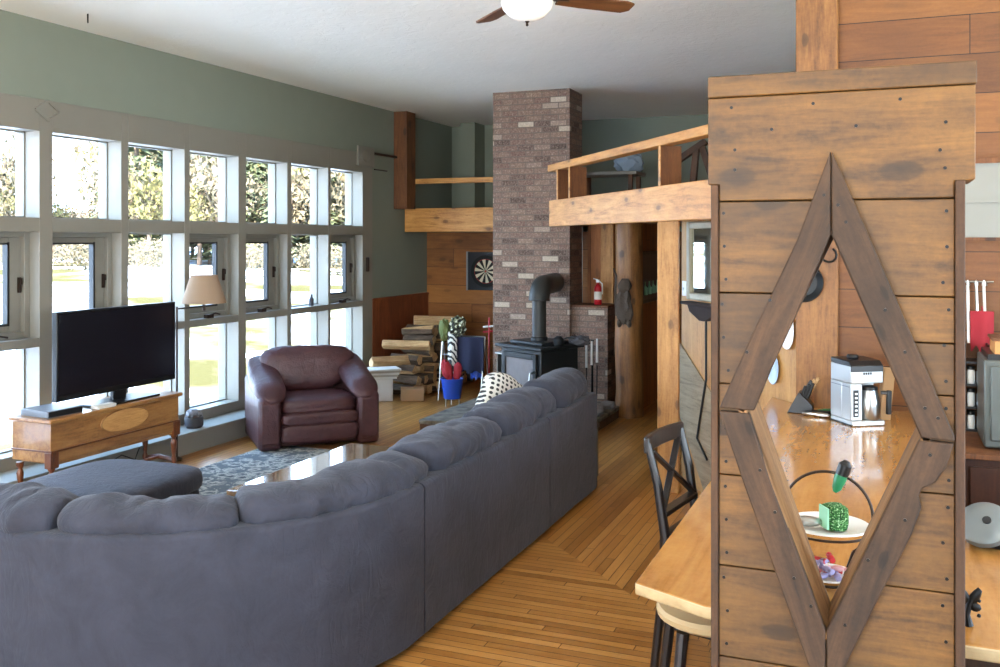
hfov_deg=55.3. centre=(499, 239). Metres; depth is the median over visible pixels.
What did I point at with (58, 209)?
bare tree
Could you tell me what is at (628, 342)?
log post
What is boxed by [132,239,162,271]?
shrub
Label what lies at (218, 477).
rug
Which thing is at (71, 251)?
shrub
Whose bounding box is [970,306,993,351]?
pot holder
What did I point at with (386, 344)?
log
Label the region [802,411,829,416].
utensil
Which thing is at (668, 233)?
support post
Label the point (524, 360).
wood stove
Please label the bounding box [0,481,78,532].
cushion
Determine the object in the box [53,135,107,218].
window
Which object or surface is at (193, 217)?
bare tree
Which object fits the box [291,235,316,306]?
window
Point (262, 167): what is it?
conifer tree
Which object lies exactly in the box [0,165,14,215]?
bare tree
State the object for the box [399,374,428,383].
log
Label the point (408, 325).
log
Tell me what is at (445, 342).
log
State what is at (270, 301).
window
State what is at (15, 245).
window
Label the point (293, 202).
bare tree
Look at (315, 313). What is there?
window
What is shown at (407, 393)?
storage box
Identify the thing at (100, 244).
window
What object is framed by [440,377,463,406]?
bucket
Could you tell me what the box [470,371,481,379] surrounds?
hanging towel
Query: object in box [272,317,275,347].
window
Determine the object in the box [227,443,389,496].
coffee table
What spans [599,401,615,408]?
stone
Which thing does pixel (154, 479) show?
ottoman
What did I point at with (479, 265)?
dartboard
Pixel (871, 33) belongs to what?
wall
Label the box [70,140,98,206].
bare tree
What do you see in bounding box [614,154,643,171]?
fabric bundle
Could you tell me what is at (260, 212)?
bare tree
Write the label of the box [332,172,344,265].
bare tree
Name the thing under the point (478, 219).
beam
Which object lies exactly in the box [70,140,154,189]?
bare tree
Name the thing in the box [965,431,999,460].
countertop
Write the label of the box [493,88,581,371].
chimney
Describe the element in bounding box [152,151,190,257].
conifer tree
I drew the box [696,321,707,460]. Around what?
cord
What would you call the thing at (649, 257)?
picture
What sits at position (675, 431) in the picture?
bar chair
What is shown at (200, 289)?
floor lamp
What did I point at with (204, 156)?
conifer tree
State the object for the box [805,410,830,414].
utensil
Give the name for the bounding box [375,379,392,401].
storage box
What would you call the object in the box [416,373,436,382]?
log
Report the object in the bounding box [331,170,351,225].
window
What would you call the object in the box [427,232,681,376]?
wall
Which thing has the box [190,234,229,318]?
window
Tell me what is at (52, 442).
tv stand
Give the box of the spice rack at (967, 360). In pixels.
[965,343,989,431]
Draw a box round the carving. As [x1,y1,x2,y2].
[613,268,632,327]
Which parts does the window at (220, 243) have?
crank handle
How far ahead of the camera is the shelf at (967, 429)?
5.49 m
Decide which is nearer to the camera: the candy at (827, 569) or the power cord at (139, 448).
the candy at (827, 569)
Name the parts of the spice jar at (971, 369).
lid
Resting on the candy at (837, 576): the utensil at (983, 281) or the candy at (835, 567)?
the candy at (835, 567)
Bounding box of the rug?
[199,446,330,496]
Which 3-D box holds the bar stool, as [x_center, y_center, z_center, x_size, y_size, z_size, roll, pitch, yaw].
[0.759,1.625,3.404,0.409,0.654,0.411,0,0,2]
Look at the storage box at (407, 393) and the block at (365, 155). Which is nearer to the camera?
the storage box at (407, 393)
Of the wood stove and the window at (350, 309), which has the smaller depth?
the wood stove
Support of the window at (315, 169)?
in the wall at (40, 59)
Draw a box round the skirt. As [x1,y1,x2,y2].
[680,343,710,489]
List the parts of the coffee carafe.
lid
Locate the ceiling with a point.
(432, 60)
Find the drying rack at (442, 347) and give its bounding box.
[437,335,487,399]
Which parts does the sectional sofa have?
panel, panel, panel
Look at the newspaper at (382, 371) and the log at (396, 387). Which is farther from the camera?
the log at (396, 387)
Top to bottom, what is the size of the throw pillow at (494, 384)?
0.543 m
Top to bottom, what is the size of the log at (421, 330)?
0.160 m
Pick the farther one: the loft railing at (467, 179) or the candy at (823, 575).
the loft railing at (467, 179)
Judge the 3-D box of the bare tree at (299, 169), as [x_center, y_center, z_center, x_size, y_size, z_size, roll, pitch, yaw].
[-12.639,-4.057,62.611,5.028,11.692,5.232,0,0,-1]
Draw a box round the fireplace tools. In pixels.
[585,339,598,404]
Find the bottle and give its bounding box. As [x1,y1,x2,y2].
[309,294,313,305]
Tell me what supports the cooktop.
in the wood stove
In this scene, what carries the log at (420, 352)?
on the log at (425, 358)
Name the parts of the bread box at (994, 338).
lid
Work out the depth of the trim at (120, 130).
9.12 m
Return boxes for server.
[789,470,873,588]
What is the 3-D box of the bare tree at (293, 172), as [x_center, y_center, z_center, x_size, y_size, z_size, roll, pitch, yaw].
[-11.530,-2.003,61.014,5.153,7.645,5.157,0,0,-23]
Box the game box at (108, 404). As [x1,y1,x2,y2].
[91,402,115,409]
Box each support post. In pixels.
[394,111,414,209]
[601,224,615,302]
[657,221,679,492]
[796,0,837,407]
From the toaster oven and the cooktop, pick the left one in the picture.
the cooktop
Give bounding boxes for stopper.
[832,460,851,492]
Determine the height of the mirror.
0.613 m
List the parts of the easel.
slanted arm, leg, leg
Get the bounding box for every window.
[0,128,24,216]
[0,232,28,340]
[0,349,24,453]
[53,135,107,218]
[53,232,111,308]
[128,145,171,220]
[128,233,171,301]
[168,379,171,390]
[190,152,225,222]
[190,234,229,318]
[190,323,225,407]
[246,159,275,223]
[246,234,278,312]
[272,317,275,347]
[291,165,316,224]
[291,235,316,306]
[314,312,316,344]
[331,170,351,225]
[331,235,354,302]
[349,307,351,350]
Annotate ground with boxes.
[0,246,344,450]
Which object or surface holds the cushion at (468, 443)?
on the sectional sofa
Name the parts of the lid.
knob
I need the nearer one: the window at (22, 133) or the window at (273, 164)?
the window at (22, 133)
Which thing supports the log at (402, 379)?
on the log at (396, 387)
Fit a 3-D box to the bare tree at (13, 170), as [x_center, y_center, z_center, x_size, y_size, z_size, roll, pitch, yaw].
[-31.499,-2.562,63.615,4.069,7.842,4.065,0,0,-25]
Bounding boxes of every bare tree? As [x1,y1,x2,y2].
[0,133,15,215]
[0,149,14,214]
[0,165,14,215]
[4,153,59,205]
[53,200,87,255]
[53,201,77,253]
[69,150,156,218]
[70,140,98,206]
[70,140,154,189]
[78,208,94,217]
[128,161,162,262]
[129,192,161,264]
[141,175,162,264]
[147,190,162,242]
[148,150,204,200]
[151,183,216,220]
[155,154,216,265]
[190,156,260,221]
[214,172,267,266]
[256,167,309,266]
[291,167,344,224]
[292,167,343,265]
[331,176,344,224]
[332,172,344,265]
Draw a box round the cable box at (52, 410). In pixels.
[21,403,82,418]
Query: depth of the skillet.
5.91 m
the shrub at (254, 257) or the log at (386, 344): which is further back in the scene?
the shrub at (254, 257)
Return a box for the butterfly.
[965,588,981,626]
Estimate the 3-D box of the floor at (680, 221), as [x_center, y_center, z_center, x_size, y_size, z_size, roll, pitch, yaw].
[0.592,-0.285,10.379,5.700,0.190,6.977,0,0,22]
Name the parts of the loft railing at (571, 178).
rail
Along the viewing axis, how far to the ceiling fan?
5.47 m
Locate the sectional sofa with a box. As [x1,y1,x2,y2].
[0,367,596,666]
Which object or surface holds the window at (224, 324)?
in the wall at (40, 59)
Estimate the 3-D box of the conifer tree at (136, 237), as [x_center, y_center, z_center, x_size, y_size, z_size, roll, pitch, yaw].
[-23.402,-1.806,60.255,4.287,6.982,4.102,0,0,-25]
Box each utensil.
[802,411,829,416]
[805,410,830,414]
[966,280,969,342]
[974,280,978,310]
[982,280,985,310]
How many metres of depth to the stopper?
2.81 m
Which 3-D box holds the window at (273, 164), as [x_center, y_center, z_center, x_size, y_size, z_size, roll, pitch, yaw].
[-2.663,-0.518,10.344,0.035,0.684,0.739,0,0,22]
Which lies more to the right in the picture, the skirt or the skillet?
the skillet
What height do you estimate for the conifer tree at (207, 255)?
5.287 m
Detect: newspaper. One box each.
[367,366,400,371]
[370,371,399,373]
[372,373,398,375]
[373,375,397,376]
[374,377,396,378]
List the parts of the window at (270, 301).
crank handle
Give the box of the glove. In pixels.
[439,318,449,341]
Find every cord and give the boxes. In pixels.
[115,448,139,459]
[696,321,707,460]
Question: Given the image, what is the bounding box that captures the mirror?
[686,221,710,301]
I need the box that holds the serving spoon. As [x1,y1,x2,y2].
[800,515,821,526]
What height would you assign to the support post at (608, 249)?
2.140 m
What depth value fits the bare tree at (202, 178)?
58.44 m
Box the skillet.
[803,270,823,301]
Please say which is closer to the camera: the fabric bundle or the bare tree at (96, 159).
the fabric bundle
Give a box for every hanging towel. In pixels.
[457,336,483,373]
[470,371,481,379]
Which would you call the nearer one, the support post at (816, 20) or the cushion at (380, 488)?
the cushion at (380, 488)
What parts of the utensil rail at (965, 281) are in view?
rail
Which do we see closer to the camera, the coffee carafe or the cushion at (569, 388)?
the coffee carafe
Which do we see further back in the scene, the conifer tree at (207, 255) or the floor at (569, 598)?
the conifer tree at (207, 255)
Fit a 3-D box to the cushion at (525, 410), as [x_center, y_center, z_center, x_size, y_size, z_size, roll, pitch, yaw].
[0.068,1.119,6.215,0.382,0.255,1.030,0,0,22]
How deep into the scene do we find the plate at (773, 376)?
6.34 m
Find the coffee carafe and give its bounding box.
[862,385,891,420]
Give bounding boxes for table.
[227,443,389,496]
[587,171,645,195]
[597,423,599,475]
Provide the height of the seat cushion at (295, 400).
0.175 m
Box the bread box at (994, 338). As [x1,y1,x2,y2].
[988,334,999,353]
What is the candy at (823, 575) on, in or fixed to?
on the serving plate at (831, 579)
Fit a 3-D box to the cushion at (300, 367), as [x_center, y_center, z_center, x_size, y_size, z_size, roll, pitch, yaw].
[-1.931,1.284,9.528,0.971,0.482,0.341,0,0,-23]
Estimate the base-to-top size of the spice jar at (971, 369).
0.098 m
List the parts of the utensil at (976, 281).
handle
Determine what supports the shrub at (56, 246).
on the ground
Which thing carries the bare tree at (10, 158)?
on the ground
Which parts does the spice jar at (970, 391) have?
lid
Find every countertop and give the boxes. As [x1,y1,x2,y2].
[635,397,999,666]
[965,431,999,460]
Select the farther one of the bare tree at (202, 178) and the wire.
the bare tree at (202, 178)
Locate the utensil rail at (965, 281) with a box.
[965,281,993,285]
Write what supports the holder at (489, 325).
on the floor at (569, 598)
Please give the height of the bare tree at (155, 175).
5.949 m
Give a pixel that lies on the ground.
(70, 287)
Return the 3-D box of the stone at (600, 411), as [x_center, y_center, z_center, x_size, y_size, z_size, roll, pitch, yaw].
[0.973,1.773,9.857,0.202,0.102,0.182,0,0,22]
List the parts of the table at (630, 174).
leg, leg, leg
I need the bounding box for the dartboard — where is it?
[466,252,492,289]
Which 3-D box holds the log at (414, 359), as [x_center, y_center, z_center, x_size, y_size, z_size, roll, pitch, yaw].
[-1.194,1.512,12.133,0.422,0.133,0.136,0,0,28]
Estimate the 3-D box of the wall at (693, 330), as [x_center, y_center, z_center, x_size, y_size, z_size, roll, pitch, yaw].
[1.731,0.880,6.908,0.080,2.140,1.760,0,0,-14]
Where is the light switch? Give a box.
[682,281,685,295]
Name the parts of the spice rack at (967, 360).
panel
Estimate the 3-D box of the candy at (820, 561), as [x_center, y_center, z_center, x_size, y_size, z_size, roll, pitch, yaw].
[0.972,0.967,2.875,0.054,0.018,0.020,0,0,-30]
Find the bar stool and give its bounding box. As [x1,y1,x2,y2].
[656,602,710,666]
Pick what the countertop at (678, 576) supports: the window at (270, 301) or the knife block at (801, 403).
the knife block at (801, 403)
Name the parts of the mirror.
glass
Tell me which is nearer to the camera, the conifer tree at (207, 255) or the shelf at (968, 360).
the shelf at (968, 360)
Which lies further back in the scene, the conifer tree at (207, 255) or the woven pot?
the conifer tree at (207, 255)
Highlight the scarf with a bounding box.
[448,331,456,370]
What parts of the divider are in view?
diamond trim, diamond trim, diamond trim, diamond trim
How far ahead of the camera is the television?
7.52 m
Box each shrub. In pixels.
[53,244,77,265]
[53,244,84,265]
[53,244,88,269]
[69,244,88,268]
[128,238,158,267]
[128,238,162,270]
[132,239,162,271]
[246,243,262,268]
[246,243,262,270]
[291,242,309,270]
[331,244,341,275]
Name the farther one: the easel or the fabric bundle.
the fabric bundle
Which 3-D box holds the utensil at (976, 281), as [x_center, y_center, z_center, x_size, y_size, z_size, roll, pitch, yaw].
[2.799,0.326,5.610,0.023,0.183,0.016,0,0,22]
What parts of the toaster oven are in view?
door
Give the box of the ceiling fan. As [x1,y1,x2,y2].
[476,0,634,25]
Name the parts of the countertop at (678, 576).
panel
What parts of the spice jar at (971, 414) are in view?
lid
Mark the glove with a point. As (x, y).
(444, 328)
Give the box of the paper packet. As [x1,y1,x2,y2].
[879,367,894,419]
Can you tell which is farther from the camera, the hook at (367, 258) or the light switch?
the hook at (367, 258)
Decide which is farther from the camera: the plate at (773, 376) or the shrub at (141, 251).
the shrub at (141, 251)
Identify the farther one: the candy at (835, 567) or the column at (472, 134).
the column at (472, 134)
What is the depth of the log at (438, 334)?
12.43 m
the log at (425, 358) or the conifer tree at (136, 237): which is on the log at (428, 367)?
the log at (425, 358)
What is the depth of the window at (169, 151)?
9.12 m
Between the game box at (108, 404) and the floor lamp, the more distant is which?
the floor lamp
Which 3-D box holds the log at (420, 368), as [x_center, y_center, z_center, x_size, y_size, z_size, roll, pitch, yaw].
[-1.181,1.630,12.143,0.422,0.132,0.145,0,0,21]
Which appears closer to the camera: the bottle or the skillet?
the skillet
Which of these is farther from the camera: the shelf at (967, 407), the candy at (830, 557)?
the shelf at (967, 407)
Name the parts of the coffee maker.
lid knob, button panel, lid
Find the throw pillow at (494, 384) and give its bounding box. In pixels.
[475,372,522,405]
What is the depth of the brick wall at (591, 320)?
10.91 m
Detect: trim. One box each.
[0,93,371,472]
[0,409,247,483]
[35,100,61,121]
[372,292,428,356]
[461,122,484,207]
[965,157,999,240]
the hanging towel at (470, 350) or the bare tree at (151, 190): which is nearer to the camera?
the hanging towel at (470, 350)
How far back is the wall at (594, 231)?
11.68 m
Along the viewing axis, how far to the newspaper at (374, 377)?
11.53 m
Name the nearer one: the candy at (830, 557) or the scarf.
the candy at (830, 557)
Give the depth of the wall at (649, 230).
11.32 m
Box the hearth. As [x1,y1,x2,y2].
[419,398,618,430]
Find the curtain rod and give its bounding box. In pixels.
[374,152,396,157]
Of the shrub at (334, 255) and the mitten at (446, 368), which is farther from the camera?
the shrub at (334, 255)
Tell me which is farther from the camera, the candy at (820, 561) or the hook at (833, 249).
the hook at (833, 249)
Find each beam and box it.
[405,207,492,231]
[549,180,710,225]
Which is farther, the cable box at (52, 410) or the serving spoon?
the cable box at (52, 410)
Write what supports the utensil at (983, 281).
hanging from the utensil rail at (965, 281)
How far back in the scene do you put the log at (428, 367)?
12.13 m
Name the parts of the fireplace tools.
tool handle, tool handle, tool handle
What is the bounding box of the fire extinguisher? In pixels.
[593,278,602,304]
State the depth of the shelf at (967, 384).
5.49 m
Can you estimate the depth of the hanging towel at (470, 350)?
11.47 m
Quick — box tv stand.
[8,389,182,482]
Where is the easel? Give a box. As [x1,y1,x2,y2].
[681,139,707,181]
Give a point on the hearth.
(457, 411)
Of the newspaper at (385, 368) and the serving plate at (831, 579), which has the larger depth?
the newspaper at (385, 368)
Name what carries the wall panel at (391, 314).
attached to the wall at (40, 59)
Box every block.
[357,145,373,166]
[787,377,819,413]
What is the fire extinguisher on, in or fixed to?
on the brick wall at (591, 320)
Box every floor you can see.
[163,377,710,666]
[582,221,681,226]
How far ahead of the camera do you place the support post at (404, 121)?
12.92 m
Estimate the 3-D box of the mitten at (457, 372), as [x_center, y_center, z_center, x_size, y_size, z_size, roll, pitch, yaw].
[-0.502,1.556,11.228,0.111,0.241,0.097,0,0,22]
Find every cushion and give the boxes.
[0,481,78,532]
[57,492,238,534]
[234,450,427,523]
[258,345,354,390]
[281,388,355,413]
[387,416,501,470]
[462,386,556,435]
[523,367,587,407]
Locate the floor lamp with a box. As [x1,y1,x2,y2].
[176,275,226,461]
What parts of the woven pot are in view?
pot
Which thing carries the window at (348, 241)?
in the wall at (40, 59)
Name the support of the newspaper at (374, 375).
on the newspaper at (374, 377)
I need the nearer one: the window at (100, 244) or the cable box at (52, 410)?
the cable box at (52, 410)
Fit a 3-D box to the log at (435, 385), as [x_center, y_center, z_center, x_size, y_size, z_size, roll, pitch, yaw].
[-0.964,1.867,12.266,0.424,0.149,0.126,0,0,30]
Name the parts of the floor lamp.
arm, lamp shade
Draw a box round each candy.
[816,558,829,565]
[819,564,834,574]
[820,572,831,578]
[826,552,835,563]
[828,564,846,571]
[834,571,841,581]
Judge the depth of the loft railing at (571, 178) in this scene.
7.71 m
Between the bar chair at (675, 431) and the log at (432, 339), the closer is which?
the bar chair at (675, 431)
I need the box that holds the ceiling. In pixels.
[0,0,795,126]
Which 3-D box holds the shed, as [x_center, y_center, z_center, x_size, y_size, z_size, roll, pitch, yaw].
[-34.313,-0.351,70.834,8.800,3.400,6.000,0,0,5]
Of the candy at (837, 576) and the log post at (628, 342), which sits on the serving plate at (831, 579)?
the candy at (837, 576)
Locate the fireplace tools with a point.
(592, 341)
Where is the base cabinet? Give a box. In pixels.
[965,431,999,507]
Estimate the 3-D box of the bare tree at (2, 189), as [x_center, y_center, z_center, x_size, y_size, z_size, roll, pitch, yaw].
[-32.305,-2.297,61.061,3.816,7.354,3.813,0,0,9]
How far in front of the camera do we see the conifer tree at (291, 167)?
62.95 m
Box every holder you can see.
[483,317,492,373]
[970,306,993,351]
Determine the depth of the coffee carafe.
5.34 m
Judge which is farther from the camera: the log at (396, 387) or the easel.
the log at (396, 387)
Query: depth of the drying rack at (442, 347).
11.61 m
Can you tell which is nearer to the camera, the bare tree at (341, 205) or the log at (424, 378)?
the log at (424, 378)
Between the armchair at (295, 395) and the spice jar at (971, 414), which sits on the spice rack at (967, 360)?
the spice jar at (971, 414)
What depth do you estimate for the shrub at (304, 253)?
55.23 m
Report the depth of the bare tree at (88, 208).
65.22 m
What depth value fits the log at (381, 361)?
11.92 m
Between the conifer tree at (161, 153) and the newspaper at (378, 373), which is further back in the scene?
the conifer tree at (161, 153)
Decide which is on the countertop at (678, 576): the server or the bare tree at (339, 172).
the server
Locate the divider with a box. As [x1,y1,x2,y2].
[708,60,976,666]
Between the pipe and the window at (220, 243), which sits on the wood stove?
the pipe
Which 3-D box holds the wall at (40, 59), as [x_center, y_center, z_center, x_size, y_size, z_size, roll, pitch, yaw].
[-3.983,0.305,7.079,0.300,4.090,16.530,0,0,22]
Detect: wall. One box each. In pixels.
[0,9,451,297]
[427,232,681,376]
[452,114,707,231]
[571,303,615,401]
[588,224,600,302]
[643,224,656,407]
[682,220,795,491]
[838,0,999,423]
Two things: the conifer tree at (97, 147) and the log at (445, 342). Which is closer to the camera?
the log at (445, 342)
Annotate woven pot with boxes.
[184,409,203,428]
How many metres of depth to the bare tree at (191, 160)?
68.25 m
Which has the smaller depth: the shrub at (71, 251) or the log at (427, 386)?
the log at (427, 386)
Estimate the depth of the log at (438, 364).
12.26 m
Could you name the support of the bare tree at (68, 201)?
on the ground
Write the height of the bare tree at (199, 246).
7.785 m
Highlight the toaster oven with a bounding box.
[977,347,999,447]
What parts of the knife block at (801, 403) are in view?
knife handle, knife handle, knife handle, knife handle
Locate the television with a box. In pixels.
[52,302,174,407]
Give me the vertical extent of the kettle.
0.105 m
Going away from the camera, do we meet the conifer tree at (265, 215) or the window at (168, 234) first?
the window at (168, 234)
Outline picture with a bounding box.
[643,251,656,303]
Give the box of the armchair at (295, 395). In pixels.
[245,345,378,450]
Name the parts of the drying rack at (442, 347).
leg, leg, leg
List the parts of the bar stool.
leg, leg, seat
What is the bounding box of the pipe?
[529,273,563,340]
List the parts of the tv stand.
leg, moulding, oval moulding, leg, leg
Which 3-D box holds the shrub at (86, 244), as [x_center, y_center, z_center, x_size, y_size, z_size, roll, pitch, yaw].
[-21.844,0.795,51.684,2.648,1.828,2.682,0,0,22]
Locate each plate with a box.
[768,358,777,383]
[782,324,793,349]
[799,512,867,536]
[818,563,844,582]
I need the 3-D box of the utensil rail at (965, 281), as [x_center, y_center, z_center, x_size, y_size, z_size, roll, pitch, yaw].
[2.819,0.255,5.624,0.160,0.029,0.030,0,0,22]
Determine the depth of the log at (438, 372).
12.34 m
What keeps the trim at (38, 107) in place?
attached to the wall at (40, 59)
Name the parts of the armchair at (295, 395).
arm, panel, arm, panel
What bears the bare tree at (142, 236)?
on the ground
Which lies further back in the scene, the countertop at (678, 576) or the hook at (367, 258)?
the hook at (367, 258)
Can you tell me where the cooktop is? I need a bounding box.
[510,338,569,346]
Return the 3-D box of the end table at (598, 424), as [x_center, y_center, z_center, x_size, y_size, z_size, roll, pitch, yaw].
[0.483,1.735,7.821,0.560,0.430,0.460,0,0,22]
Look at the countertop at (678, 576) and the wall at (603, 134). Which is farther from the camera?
the wall at (603, 134)
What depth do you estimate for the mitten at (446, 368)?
11.20 m
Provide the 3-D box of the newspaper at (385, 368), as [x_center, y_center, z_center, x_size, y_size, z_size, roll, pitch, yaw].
[-1.450,1.571,11.626,0.440,0.022,0.280,0,0,-20]
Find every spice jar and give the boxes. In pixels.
[967,366,974,383]
[967,388,974,405]
[967,411,974,428]
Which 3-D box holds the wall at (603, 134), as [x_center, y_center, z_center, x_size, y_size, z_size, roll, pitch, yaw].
[3.654,0.105,13.010,9.400,3.690,0.200,0,0,22]
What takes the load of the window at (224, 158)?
in the wall at (40, 59)
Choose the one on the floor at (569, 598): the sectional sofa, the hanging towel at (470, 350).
the sectional sofa
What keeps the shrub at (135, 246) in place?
on the ground
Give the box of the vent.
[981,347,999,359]
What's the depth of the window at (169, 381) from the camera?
9.12 m
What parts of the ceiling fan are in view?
blade, blade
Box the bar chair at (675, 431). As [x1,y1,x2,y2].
[644,421,710,666]
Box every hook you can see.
[366,257,368,271]
[823,248,837,262]
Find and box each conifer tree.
[82,181,134,251]
[83,147,133,211]
[90,146,162,263]
[128,156,160,264]
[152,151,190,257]
[190,156,216,247]
[190,206,211,264]
[206,161,262,254]
[246,161,267,264]
[246,170,302,258]
[291,167,302,247]
[293,172,344,256]
[293,183,332,259]
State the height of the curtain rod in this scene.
0.034 m
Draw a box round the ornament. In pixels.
[819,502,848,531]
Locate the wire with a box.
[582,228,582,302]
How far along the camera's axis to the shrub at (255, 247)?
55.59 m
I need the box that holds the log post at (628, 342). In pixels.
[614,223,643,417]
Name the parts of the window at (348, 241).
crank handle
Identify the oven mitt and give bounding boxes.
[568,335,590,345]
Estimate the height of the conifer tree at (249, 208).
7.200 m
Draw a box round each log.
[369,355,410,366]
[382,340,430,350]
[391,353,422,364]
[393,375,421,384]
[393,383,415,393]
[397,365,416,373]
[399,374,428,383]
[401,325,434,336]
[401,346,433,355]
[403,334,435,344]
[406,324,437,335]
[407,352,434,362]
[414,316,453,324]
[415,363,423,372]
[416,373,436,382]
[423,363,437,373]
[423,383,431,393]
[424,362,439,370]
[431,381,440,390]
[434,342,442,352]
[435,332,441,341]
[435,351,443,361]
[436,371,443,378]
[441,341,447,350]
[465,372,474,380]
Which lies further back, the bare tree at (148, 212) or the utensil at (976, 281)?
the bare tree at (148, 212)
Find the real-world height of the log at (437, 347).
0.145 m
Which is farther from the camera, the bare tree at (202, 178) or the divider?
the bare tree at (202, 178)
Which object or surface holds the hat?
on the drying rack at (442, 347)
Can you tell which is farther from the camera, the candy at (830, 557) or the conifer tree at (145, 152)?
the conifer tree at (145, 152)
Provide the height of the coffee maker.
0.388 m
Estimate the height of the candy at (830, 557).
0.018 m
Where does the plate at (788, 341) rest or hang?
hanging from the wall at (693, 330)
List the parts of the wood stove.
door, door glass, plate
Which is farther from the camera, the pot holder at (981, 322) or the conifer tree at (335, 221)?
the conifer tree at (335, 221)
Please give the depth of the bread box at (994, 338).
5.02 m
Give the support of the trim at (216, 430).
attached to the wall at (40, 59)
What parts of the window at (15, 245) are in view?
sash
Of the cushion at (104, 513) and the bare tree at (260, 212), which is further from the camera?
the bare tree at (260, 212)
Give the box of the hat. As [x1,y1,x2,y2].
[449,315,466,337]
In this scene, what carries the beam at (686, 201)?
attached to the floor at (680, 221)
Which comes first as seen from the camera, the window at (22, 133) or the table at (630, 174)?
the window at (22, 133)
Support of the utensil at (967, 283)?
hanging from the utensil rail at (965, 281)
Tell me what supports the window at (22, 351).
in the wall at (40, 59)
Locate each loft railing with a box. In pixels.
[415,177,492,183]
[548,124,707,199]
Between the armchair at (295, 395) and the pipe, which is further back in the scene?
the pipe
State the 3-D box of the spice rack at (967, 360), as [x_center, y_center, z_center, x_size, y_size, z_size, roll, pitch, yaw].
[2.766,0.850,5.558,0.134,0.500,0.180,0,0,22]
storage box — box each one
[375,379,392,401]
[401,386,423,400]
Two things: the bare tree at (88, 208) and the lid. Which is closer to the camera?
the lid
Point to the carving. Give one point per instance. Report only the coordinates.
(622, 300)
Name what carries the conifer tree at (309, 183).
on the ground
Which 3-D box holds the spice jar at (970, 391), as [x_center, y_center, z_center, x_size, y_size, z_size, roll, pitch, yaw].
[2.722,0.909,5.522,0.044,0.098,0.043,0,0,22]
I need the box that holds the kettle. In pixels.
[553,336,574,345]
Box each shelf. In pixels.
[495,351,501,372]
[680,301,710,320]
[966,358,976,363]
[966,380,976,386]
[966,402,976,408]
[966,424,976,431]
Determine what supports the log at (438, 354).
on the log
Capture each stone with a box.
[597,407,603,416]
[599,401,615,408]
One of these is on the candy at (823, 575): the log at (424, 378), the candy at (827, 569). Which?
the candy at (827, 569)
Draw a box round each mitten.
[441,358,452,379]
[453,362,461,379]
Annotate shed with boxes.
[0,212,88,256]
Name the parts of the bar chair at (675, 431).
post, rail, seat, rail, post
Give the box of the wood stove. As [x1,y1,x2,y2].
[495,338,583,384]
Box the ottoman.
[29,459,202,499]
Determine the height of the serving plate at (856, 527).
0.016 m
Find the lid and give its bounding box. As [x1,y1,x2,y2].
[965,502,999,549]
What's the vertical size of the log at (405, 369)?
0.128 m
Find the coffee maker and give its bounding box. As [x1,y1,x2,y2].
[830,354,884,426]
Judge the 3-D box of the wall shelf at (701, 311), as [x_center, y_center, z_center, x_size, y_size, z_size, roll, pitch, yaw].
[1.538,0.551,7.298,0.100,0.138,0.561,0,0,-14]
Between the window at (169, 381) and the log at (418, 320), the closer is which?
the window at (169, 381)
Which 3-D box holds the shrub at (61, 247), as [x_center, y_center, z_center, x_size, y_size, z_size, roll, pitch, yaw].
[-25.303,0.734,56.234,2.678,1.996,2.597,0,0,22]

